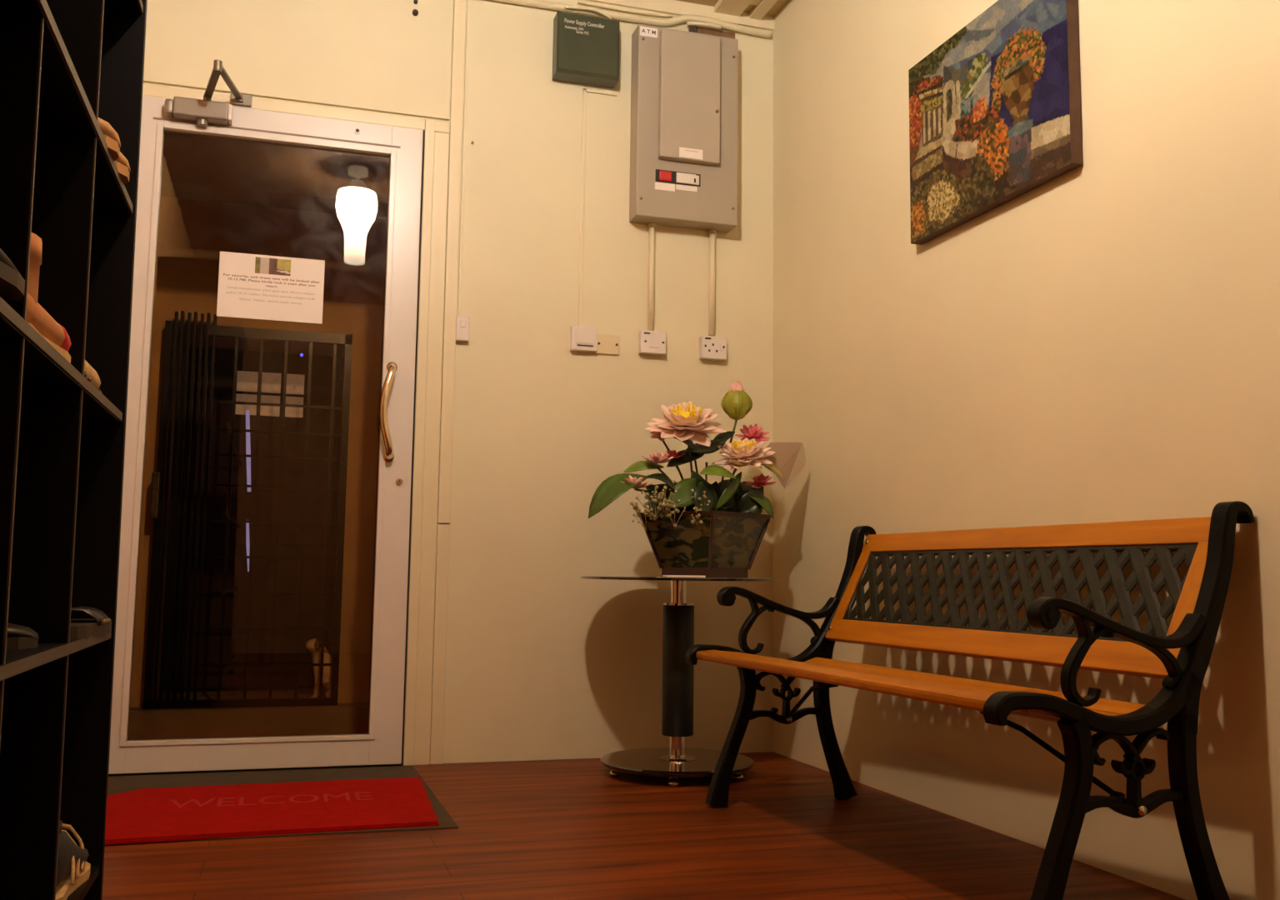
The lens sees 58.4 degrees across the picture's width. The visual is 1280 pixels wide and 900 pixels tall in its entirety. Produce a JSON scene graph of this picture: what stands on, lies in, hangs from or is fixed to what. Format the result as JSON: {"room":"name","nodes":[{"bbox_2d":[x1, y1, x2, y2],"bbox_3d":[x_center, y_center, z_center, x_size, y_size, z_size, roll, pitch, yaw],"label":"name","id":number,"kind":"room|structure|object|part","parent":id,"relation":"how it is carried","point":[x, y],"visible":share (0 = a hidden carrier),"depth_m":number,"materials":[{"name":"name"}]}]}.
{"room":"entrance hall","nodes":[
{"label":"entrance hall","id":0,"kind":"room"},
{"bbox_2d":[143,0,773,764],"bbox_3d":[-0.695,-0.327,3.833,2.420,2.835,0.120,3,-6,-17],"label":"wall","id":1,"kind":"structure","parent":0,"point":[544,661],"depth_m":3.90,"materials":[{"name":"beige paint"}]},
{"bbox_2d":[108,95,423,774],"bbox_3d":[-1.156,-0.062,3.535,0.901,2.052,0.113,3,-6,-17],"label":"door","id":2,"kind":"structure","parent":1,"relation":"in","point":[382,742],"depth_m":3.58,"materials":[{"name":"white paint"}]},
{"bbox_2d":[164,59,252,127],"bbox_3d":[-1.319,-1.085,3.488,0.250,0.134,0.276,3,-6,-17],"label":"door closer","id":3,"kind":"object","parent":2,"relation":"attached to","point":[204,112],"depth_m":3.54,"materials":[{"name":"silver metal"}]},
{"bbox_3d":[-1.301,-1.106,3.482,0.024,0.031,0.231,4,-7,-28],"label":"arm","id":4,"kind":"part","parent":3,"relation":"part of","materials":[{"name":"brown"}]},
{"bbox_3d":[-1.260,-1.119,3.507,0.024,0.032,0.275,1,-6,-6],"label":"arm","id":5,"kind":"part","parent":3,"relation":"part of","materials":[{"name":"brown"}]},
{"bbox_2d":[216,251,324,324],"bbox_3d":[-1.161,-0.511,3.610,0.316,0.206,0.002,3,-6,-17],"label":"notice","id":6,"kind":"object","parent":2,"relation":"attached to","point":[251,286],"visible":1,"depth_m":3.61,"materials":[{"name":"beige paper"}]},
{"bbox_2d":[255,256,290,275],"bbox_3d":[-1.159,-0.580,3.617,0.107,0.052,0.001,3,-6,-17],"label":"print","id":7,"kind":"object","parent":6,"relation":"attached to","point":[262,265],"depth_m":3.62},
{"bbox_3d":[-0.797,-0.126,3.632,0.042,0.322,0.084,0,-6,3],"label":"handle","id":8,"kind":"part","parent":2,"relation":"part of","materials":[{"name":"beige"}]},
{"bbox_2d":[108,84,449,774],"bbox_3d":[-1.210,-0.072,3.619,1.135,2.108,0.135,3,-6,-17],"label":"trim","id":9,"kind":"structure","parent":1,"relation":"attached to","point":[433,232],"depth_m":3.71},
{"bbox_2d":[143,0,453,119],"bbox_3d":[-1.182,-1.387,3.725,1.134,0.503,0.012,3,-6,-17],"label":"wall panel","id":10,"kind":"object","parent":1,"relation":"attached to","point":[372,55],"depth_m":3.75,"materials":[{"name":"beige paint"}]},
{"bbox_2d":[366,158,389,733],"bbox_3d":[-0.822,-0.046,3.775,0.072,2.100,0.100,3,-6,-17],"label":"trim","id":11,"kind":"structure","parent":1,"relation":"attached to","point":[388,158],"depth_m":3.78,"materials":[{"name":"wood"}]},
{"bbox_2d":[412,9,418,15],"bbox_3d":[-0.754,-1.472,3.848,0.020,0.021,0.022,3,-6,-17],"label":"wall hook","id":12,"kind":"object","parent":1,"relation":"attached to","point":[415,12],"visible":1,"depth_m":3.85,"materials":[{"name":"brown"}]},
{"bbox_2d":[430,0,466,764],"bbox_3d":[-0.630,-0.307,3.780,0.041,2.625,0.014,3,-6,-17],"label":"trim","id":13,"kind":"structure","parent":1,"relation":"attached to","point":[459,6],"depth_m":3.76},
{"bbox_2d":[455,315,469,342],"bbox_3d":[-0.589,-0.401,3.796,0.044,0.082,0.027,3,-6,-17],"label":"bell push","id":14,"kind":"object","parent":1,"relation":"attached to","point":[462,322],"visible":1,"depth_m":3.79,"materials":[{"name":"beige plastic"}]},
{"bbox_2d":[457,0,469,316],"bbox_3d":[-0.594,-1.016,3.869,0.010,1.155,0.008,3,-6,-17],"label":"wire cover","id":15,"kind":"object","parent":1,"relation":"attached to","point":[467,1],"visible":1,"depth_m":3.86,"materials":[{"name":"beige plastic"}]},
{"bbox_2d":[570,325,597,352],"bbox_3d":[-0.192,-0.379,3.913,0.090,0.084,0.034,3,-6,-17],"label":"wall switch","id":16,"kind":"object","parent":1,"relation":"attached to","point":[582,338],"visible":1,"depth_m":3.90,"materials":[{"name":"beige plastic"}]},
{"bbox_2d":[552,10,619,88],"bbox_3d":[-0.189,-1.393,3.993,0.222,0.218,0.085,3,-6,-17],"label":"box","id":17,"kind":"object","parent":1,"relation":"attached to","point":[586,48],"visible":1,"depth_m":3.96,"materials":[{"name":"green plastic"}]},
{"bbox_3d":[-0.199,-1.390,4.027,0.216,0.210,0.012,3,-6,-17],"label":"plate","id":18,"kind":"part","parent":17,"relation":"part of","materials":[{"name":"black plastic"}]},
{"bbox_2d":[565,5,611,19],"bbox_3d":[-0.178,-1.534,4.014,0.170,0.036,0.026,3,-6,-17],"label":"cable","id":19,"kind":"object","parent":1,"relation":"attached to","point":[570,7],"visible":0.85,"depth_m":4.01,"materials":[{"name":"beige plastic"}]},
{"bbox_2d":[578,87,617,325],"bbox_3d":[-0.146,-0.839,3.988,0.124,0.860,0.008,3,-6,-17],"label":"wire cover","id":20,"kind":"object","parent":1,"relation":"attached to","point":[585,91],"visible":1,"depth_m":3.97,"materials":[{"name":"beige plastic"}]},
{"bbox_2d":[595,333,619,354],"bbox_3d":[-0.111,-0.364,3.948,0.084,0.070,0.010,3,-6,-17],"label":"blank plate","id":21,"kind":"object","parent":1,"relation":"attached to","point":[607,343],"visible":1,"depth_m":3.94,"materials":[{"name":"beige plastic"}]},
{"bbox_2d":[577,0,672,17],"bbox_3d":[-0.051,-1.571,4.086,0.350,0.016,0.010,3,-6,-17],"label":"cable","id":22,"kind":"object","parent":1,"relation":"attached to","point":[578,1],"visible":1,"depth_m":4.08,"materials":[{"name":"beige plastic"}]},
{"bbox_2d":[490,0,771,38],"bbox_3d":[-0.131,-1.560,4.055,1.280,0.065,0.028,3,-6,-17],"label":"conduit","id":23,"kind":"object","parent":1,"relation":"attached to","point":[536,3],"visible":1,"depth_m":4.09,"materials":[{"name":"beige plastic"}]},
{"bbox_2d":[647,222,655,330],"bbox_3d":[0.040,-0.607,4.011,0.029,0.384,0.029,3,-6,-17],"label":"conduit","id":24,"kind":"object","parent":1,"relation":"attached to","point":[652,226],"visible":1,"depth_m":4.00,"materials":[{"name":"beige plastic"}]},
{"bbox_2d":[638,330,665,355],"bbox_3d":[0.043,-0.373,3.982,0.092,0.080,0.038,3,-6,-17],"label":"wall socket","id":25,"kind":"object","parent":1,"relation":"attached to","point":[650,342],"visible":1,"depth_m":3.97,"materials":[{"name":"beige plastic"}]},
{"bbox_2d":[584,0,777,30],"bbox_3d":[-0.401,-1.708,3.243,2.320,0.050,1.450,3,-6,-17],"label":"trim","id":26,"kind":"structure","parent":1,"relation":"attached to","point":[729,11],"depth_m":4.16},
{"bbox_2d":[629,24,738,232],"bbox_3d":[0.162,-1.140,4.053,0.374,0.690,0.125,3,-6,-17],"label":"electrical panel","id":27,"kind":"object","parent":1,"relation":"attached to","point":[683,131],"visible":1,"depth_m":4.01,"materials":[{"name":"grey metal"}]},
{"bbox_3d":[0.174,-1.237,4.022,0.220,0.460,0.030,3,-6,-17],"label":"door","id":28,"kind":"part","parent":27,"relation":"part of","materials":[{"name":"grey metal"}]},
{"bbox_2d":[686,20,721,29],"bbox_3d":[0.232,-1.539,4.148,0.131,0.018,0.016,2,-6,-15],"label":"cable","id":29,"kind":"object","parent":1,"relation":"attached to","point":[694,23],"visible":1,"depth_m":4.14,"materials":[{"name":"beige plastic"}]},
{"bbox_2d":[688,25,734,39],"bbox_3d":[0.265,-1.505,4.173,0.180,0.065,0.030,3,-6,-17],"label":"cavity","id":30,"kind":"object","parent":1,"relation":"attached to","point":[692,28],"visible":0.47,"depth_m":4.18,"materials":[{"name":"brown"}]},
{"bbox_2d":[708,229,716,335],"bbox_3d":[0.257,-0.597,4.076,0.029,0.384,0.029,3,-6,-17],"label":"conduit","id":31,"kind":"object","parent":1,"relation":"attached to","point":[712,232],"visible":1,"depth_m":4.07,"materials":[{"name":"beige plastic"}]},
{"bbox_2d":[699,335,726,360],"bbox_3d":[0.258,-0.359,4.046,0.094,0.080,0.039,3,-6,-17],"label":"wall socket","id":32,"kind":"object","parent":1,"relation":"attached to","point":[714,348],"visible":1,"depth_m":4.03,"materials":[{"name":"beige plastic"}]},
{"bbox_2d":[102,751,1185,899],"bbox_3d":[0.159,0.782,1.193,2.620,0.080,5.420,3,-6,-17],"label":"floor","id":33,"kind":"structure","parent":0,"point":[555,829],"depth_m":2.51,"materials":[{"name":"red laminate"}]},
{"bbox_2d":[0,0,147,899],"bbox_3d":[-0.751,-0.280,1.041,0.331,1.975,1.952,2,-6,-17],"label":"shoe rack","id":34,"kind":"object","parent":33,"relation":"on","point":[66,65],"visible":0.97,"depth_m":1.59,"materials":[{"name":"black laminate"}]},
{"bbox_2d":[6,622,39,649],"bbox_3d":[-0.901,0.211,1.442,0.262,0.078,0.098,3,-6,-17],"label":"shoe","id":35,"kind":"object","parent":34,"relation":"on","point":[19,637],"visible":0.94,"depth_m":1.45,"materials":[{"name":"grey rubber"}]},
{"bbox_2d":[25,232,70,363],"bbox_3d":[-0.767,-0.182,1.417,0.093,0.125,0.290,3,-6,-17],"label":"shoe","id":36,"kind":"object","parent":34,"relation":"on","point":[37,317],"visible":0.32,"depth_m":1.36,"materials":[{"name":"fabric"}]},
{"bbox_2d":[0,639,108,681],"bbox_3d":[-0.751,0.209,0.967,0.297,0.016,1.909,2,-6,-17],"label":"shelf","id":37,"kind":"object","parent":34,"relation":"attached to","point":[47,652],"depth_m":1.43,"materials":[{"name":"grey metal"}]},
{"bbox_2d":[0,314,119,422],"bbox_3d":[-0.750,-0.155,1.006,0.297,0.016,1.909,2,-6,-17],"label":"shelf","id":38,"kind":"object","parent":34,"relation":"attached to","point":[46,374],"depth_m":1.50,"materials":[{"name":"black laminate"}]},
{"bbox_2d":[0,0,130,214],"bbox_3d":[-0.749,-0.518,1.044,0.297,0.016,1.909,2,-6,-17],"label":"shelf","id":39,"kind":"object","parent":34,"relation":"attached to","point":[66,114],"depth_m":1.54,"materials":[{"name":"black laminate"}]},
{"bbox_2d":[55,820,90,899],"bbox_3d":[-0.898,0.609,1.731,0.108,0.113,0.257,3,-6,-17],"label":"sneaker","id":40,"kind":"object","parent":34,"relation":"on","point":[73,870],"visible":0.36,"depth_m":1.71,"materials":[{"name":"fabric"}]},
{"bbox_2d":[66,865,97,899],"bbox_3d":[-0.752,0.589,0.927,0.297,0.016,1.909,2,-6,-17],"label":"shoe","id":41,"kind":"object","parent":34,"relation":"attached to","point":[82,891],"depth_m":1.76,"materials":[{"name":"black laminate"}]},
{"bbox_2d":[70,606,111,639],"bbox_3d":[-0.874,0.265,1.763,0.093,0.042,0.270,3,-6,-17],"label":"slipper","id":42,"kind":"object","parent":34,"relation":"on","point":[101,624],"visible":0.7,"depth_m":1.76,"materials":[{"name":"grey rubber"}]},
{"bbox_2d":[84,360,102,393],"bbox_3d":[-0.871,-0.139,1.734,0.088,0.105,0.262,3,-6,-17],"label":"shoe","id":43,"kind":"object","parent":34,"relation":"on","point":[90,373],"visible":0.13,"depth_m":1.76,"materials":[{"name":"beige leather"}]},
{"bbox_3d":[-1.028,-0.196,1.937,0.304,1.955,0.018,2,-6,-17],"label":"panel","id":44,"kind":"part","parent":34,"relation":"part of","materials":[{"name":"black laminate"}]},
{"bbox_2d":[97,117,120,160],"bbox_3d":[-0.914,-0.517,1.719,0.252,0.123,0.098,3,-6,-17],"label":"loafer","id":45,"kind":"object","parent":34,"relation":"on","point":[112,137],"visible":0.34,"depth_m":1.73,"materials":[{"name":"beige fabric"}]},
{"bbox_2d":[114,151,130,184],"bbox_3d":[-0.948,-0.503,1.828,0.252,0.118,0.098,3,-6,-17],"label":"loafer","id":46,"kind":"object","parent":34,"relation":"on","point":[122,163],"visible":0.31,"depth_m":1.84,"materials":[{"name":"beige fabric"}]},
{"bbox_2d":[104,0,140,14],"bbox_3d":[-0.748,-0.881,1.082,0.297,0.016,1.909,2,-6,-17],"label":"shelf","id":47,"kind":"object","parent":34,"relation":"attached to","point":[111,7],"depth_m":2.01,"materials":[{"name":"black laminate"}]},
{"bbox_3d":[-0.799,-0.159,1.157,0.265,0.023,0.085,3,-6,-17],"label":"shoe box","id":48,"kind":"object","parent":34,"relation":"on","visible":0},
{"bbox_2d":[0,248,24,300],"bbox_3d":[-0.668,-0.206,1.109,0.093,0.063,0.272,2,-6,-14],"label":"shoe","id":49,"kind":"object","parent":48,"relation":"on","point":[12,282],"visible":0.98,"depth_m":1.17,"materials":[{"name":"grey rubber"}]},
{"bbox_2d":[105,765,458,845],"bbox_3d":[-1.010,0.925,3.033,0.925,0.004,0.923,3,-6,-17],"label":"mat","id":50,"kind":"object","parent":33,"relation":"on","point":[117,783],"visible":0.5,"depth_m":3.31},
{"bbox_2d":[105,776,439,844],"bbox_3d":[-0.957,0.905,2.905,0.860,0.011,0.645,3,-6,-17],"label":"doormat","id":51,"kind":"object","parent":50,"relation":"on","point":[177,813],"visible":0.98,"depth_m":2.85,"materials":[{"name":"red"}]},
{"bbox_2d":[580,575,778,786],"bbox_3d":[0.118,0.695,3.543,0.617,0.600,0.617,3,-6,-17],"label":"side table","id":52,"kind":"object","parent":33,"relation":"on","point":[676,762],"visible":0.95,"depth_m":3.50,"materials":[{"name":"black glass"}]},
{"bbox_3d":[0.115,0.911,3.519,0.116,0.070,0.116,3,-6,-17],"label":"post","id":53,"kind":"part","parent":52,"relation":"part of","materials":[{"name":"silver metal"}]},
{"bbox_3d":[0.121,0.444,3.570,0.100,0.077,0.100,3,-6,-17],"label":"post","id":54,"kind":"part","parent":52,"relation":"part of","materials":[{"name":"silver metal"}]},
{"bbox_2d":[662,575,705,577],"bbox_3d":[0.130,0.372,3.377,0.120,0.006,0.040,3,-6,-17],"label":"paper slip","id":55,"kind":"object","parent":52,"relation":"on","point":[663,576],"visible":0.93,"depth_m":3.36,"materials":[{"name":"beige paper"}]},
{"bbox_2d":[588,380,783,578],"bbox_3d":[0.173,0.076,3.535,0.383,0.631,0.618,-5,-8,42],"label":"flower arrangement","id":56,"kind":"object","parent":52,"relation":"on","point":[693,526],"visible":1,"depth_m":3.54,"materials":[{"name":"green plant"}]},
{"bbox_3d":[-0.015,0.097,3.462,0.099,0.039,0.090,6,-8,-42],"label":"flower","id":57,"kind":"part","parent":56,"relation":"part of","materials":[{"name":"pink plant"}]},
{"bbox_3d":[0.067,-0.050,3.595,0.075,0.052,0.057,0,-6,9],"label":"flower","id":58,"kind":"part","parent":56,"relation":"part of","materials":[{"name":"pink plant"}]},
{"bbox_3d":[0.055,0.022,3.519,0.099,0.039,0.105,3,-6,-17],"label":"flower","id":59,"kind":"part","parent":56,"relation":"part of","materials":[{"name":"pink plant"}]},
{"bbox_3d":[0.104,0.013,3.600,0.084,0.031,0.082,3,-6,-17],"label":"flower","id":60,"kind":"part","parent":56,"relation":"part of","materials":[{"name":"pink plant"}]},
{"bbox_3d":[0.141,-0.080,3.574,0.250,0.156,0.219,3,-6,-17],"label":"lotus flower","id":61,"kind":"part","parent":56,"relation":"part of","materials":[{"name":"pink plant"}]},
{"bbox_3d":[0.205,0.294,3.614,0.283,0.156,0.283,-5,-8,42],"label":"pot","id":62,"kind":"part","parent":56,"relation":"part of","materials":[{"name":"brown ceramic"}]},
{"bbox_3d":[0.329,0.017,3.592,0.181,0.114,0.180,6,-8,-42],"label":"lotus flower","id":63,"kind":"part","parent":56,"relation":"part of","materials":[{"name":"pink plant"}]},
{"bbox_3d":[0.363,-0.052,3.717,0.114,0.074,0.109,3,-6,-17],"label":"flower","id":64,"kind":"part","parent":56,"relation":"part of","materials":[{"name":"pink plant"}]},
{"bbox_3d":[0.382,0.099,3.617,0.091,0.052,0.088,5,-8,-37],"label":"flower","id":65,"kind":"part","parent":56,"relation":"part of","materials":[{"name":"pink plant"}]},
{"bbox_2d":[762,442,805,489],"bbox_3d":[0.468,0.051,3.670,0.240,0.156,0.049,6,-8,-39],"label":"wall sconce","id":66,"kind":"object","parent":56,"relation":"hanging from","point":[789,458],"visible":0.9,"depth_m":3.66,"materials":[{"name":"beige"}]},
{"bbox_2d":[685,500,1254,899],"bbox_3d":[0.615,0.519,2.546,0.574,0.757,1.300,3,-7,-20],"label":"garden bench","id":67,"kind":"object","parent":33,"relation":"on","point":[1178,653],"visible":1,"depth_m":2.26,"materials":[{"name":"black metal"}]},
{"bbox_3d":[0.243,0.754,3.058,0.136,0.384,0.040,3,-7,-20],"label":"leg","id":68,"kind":"part","parent":67,"relation":"part of","materials":[{"name":"black metal"}]},
{"bbox_3d":[0.382,0.420,3.145,0.362,0.087,0.040,3,-7,-20],"label":"armrest","id":69,"kind":"part","parent":67,"relation":"part of","materials":[{"name":"black metal"}]},
{"bbox_3d":[0.396,0.407,3.152,0.574,0.409,0.040,3,-7,-20],"label":"frame","id":70,"kind":"part","parent":67,"relation":"part of","materials":[{"name":"black metal"}]},
{"bbox_3d":[0.428,0.642,2.921,0.027,0.137,0.400,2,-6,-10],"label":"brace rod","id":71,"kind":"part","parent":67,"relation":"part of","materials":[{"name":"black metal"}]},
{"bbox_3d":[0.540,0.771,3.168,0.122,0.388,0.040,3,-7,-20],"label":"leg","id":72,"kind":"part","parent":67,"relation":"part of","materials":[{"name":"black metal"}]},
{"bbox_3d":[0.746,0.439,2.603,0.044,0.061,1.240,3,-7,-20],"label":"rail","id":73,"kind":"part","parent":67,"relation":"part of","materials":[{"name":"orange wood"}]},
{"bbox_3d":[0.801,0.322,2.637,0.105,0.205,1.164,3,-7,-20],"label":"lattice panel","id":74,"kind":"part","parent":67,"relation":"part of","materials":[{"name":"grey metal"}]},
{"bbox_3d":[0.860,0.209,2.670,0.042,0.057,1.240,3,-7,-20],"label":"rail","id":75,"kind":"part","parent":67,"relation":"part of","materials":[{"name":"orange wood"}]},
{"bbox_3d":[0.744,0.555,2.083,0.026,0.136,0.313,5,-8,-34],"label":"brace rod","id":76,"kind":"part","parent":67,"relation":"part of","materials":[{"name":"black metal"}]},
{"bbox_3d":[0.685,0.632,1.884,0.136,0.384,0.040,3,-7,-20],"label":"leg","id":77,"kind":"part","parent":67,"relation":"part of","materials":[{"name":"black metal"}]},
{"bbox_3d":[0.824,0.298,1.971,0.362,0.087,0.040,3,-7,-20],"label":"armrest","id":78,"kind":"part","parent":67,"relation":"part of","materials":[{"name":"black metal"}]},
{"bbox_3d":[0.838,0.285,1.978,0.574,0.409,0.040,3,-7,-20],"label":"frame","id":79,"kind":"part","parent":67,"relation":"part of","materials":[{"name":"black metal"}]},
{"bbox_3d":[0.982,0.649,1.994,0.122,0.388,0.040,3,-7,-20],"label":"leg","id":80,"kind":"part","parent":67,"relation":"part of","materials":[{"name":"black metal"}]},
{"bbox_2d":[675,0,789,16],"bbox_3d":[0.194,-1.946,1.490,2.620,0.102,5.420,3,-6,-17],"label":"ceiling","id":81,"kind":"structure","parent":0,"point":[779,4],"depth_m":4.17,"materials":[{"name":"beige paint"}]},
{"bbox_2d":[773,0,1279,899],"bbox_3d":[1.319,-0.528,1.756,0.120,2.835,5.353,3,-7,-18],"label":"wall","id":82,"kind":"structure","parent":0,"point":[1100,342],"depth_m":2.65,"materials":[{"name":"beige paint"}]},
{"bbox_2d":[908,0,1082,244],"bbox_3d":[0.879,-0.860,2.913,0.033,0.507,0.672,3,-7,-18],"label":"painting","id":83,"kind":"object","parent":82,"relation":"attached to","point":[995,114],"visible":1,"depth_m":2.85,"materials":[{"name":"fabric"}]},
{"label":"outside","id":84,"kind":"structure","parent":0,"visible":0},
{"bbox_2d":[160,132,388,218],"bbox_3d":[-1.676,-1.297,5.094,1.850,0.650,1.100,3,-6,-17],"label":"ceiling","id":85,"kind":"structure","parent":84,"point":[198,167],"depth_m":4.58,"materials":[{"name":"brown paint"}]},
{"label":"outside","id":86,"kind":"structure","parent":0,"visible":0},
{"bbox_2d":[128,685,368,739],"bbox_3d":[-1.593,1.097,4.458,1.850,0.195,1.880,3,-6,-17],"label":"floor","id":87,"kind":"structure","parent":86,"point":[342,718],"depth_m":4.42,"materials":[{"name":"wood"}]},
{"bbox_2d":[142,310,352,709],"bbox_3d":[-1.537,0.232,4.519,0.727,1.540,0.070,3,-6,-17],"label":"gate","id":88,"kind":"object","parent":87,"relation":"on","point":[157,477],"visible":1,"depth_m":4.49,"materials":[{"name":"black metal"}]},
{"bbox_2d":[305,637,332,697],"bbox_3d":[-1.273,0.903,4.725,0.213,0.256,0.134,3,-6,-17],"label":"dog figurine","id":89,"kind":"object","parent":87,"relation":"on","point":[313,646],"visible":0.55,"depth_m":4.68,"materials":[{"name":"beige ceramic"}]},
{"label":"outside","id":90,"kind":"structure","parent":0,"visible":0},
{"bbox_2d":[130,195,386,707],"bbox_3d":[-1.723,0.080,5.040,1.850,2.100,0.900,3,-6,-17],"label":"wall","id":91,"kind":"structure","parent":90,"point":[192,233],"depth_m":4.72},
{"bbox_2d":[245,522,249,571],"bbox_3d":[-1.717,0.419,5.011,0.022,0.225,0.008,3,-6,-17],"label":"tube","id":92,"kind":"object","parent":91,"relation":"attached to","point":[247,544],"visible":0.82,"depth_m":5.01,"materials":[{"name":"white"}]},
{"bbox_2d":[245,410,250,491],"bbox_3d":[-1.727,0.004,5.051,0.039,0.361,0.008,3,-6,-17],"label":"tube","id":93,"kind":"object","parent":91,"relation":"attached to","point":[247,417],"visible":0.82,"depth_m":5.05,"materials":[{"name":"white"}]},
{"bbox_2d":[166,347,344,688],"bbox_3d":[-1.684,0.246,5.129,0.720,1.600,0.062,3,-6,-17],"label":"door","id":94,"kind":"structure","parent":91,"relation":"in","point":[241,504],"depth_m":5.10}
]}

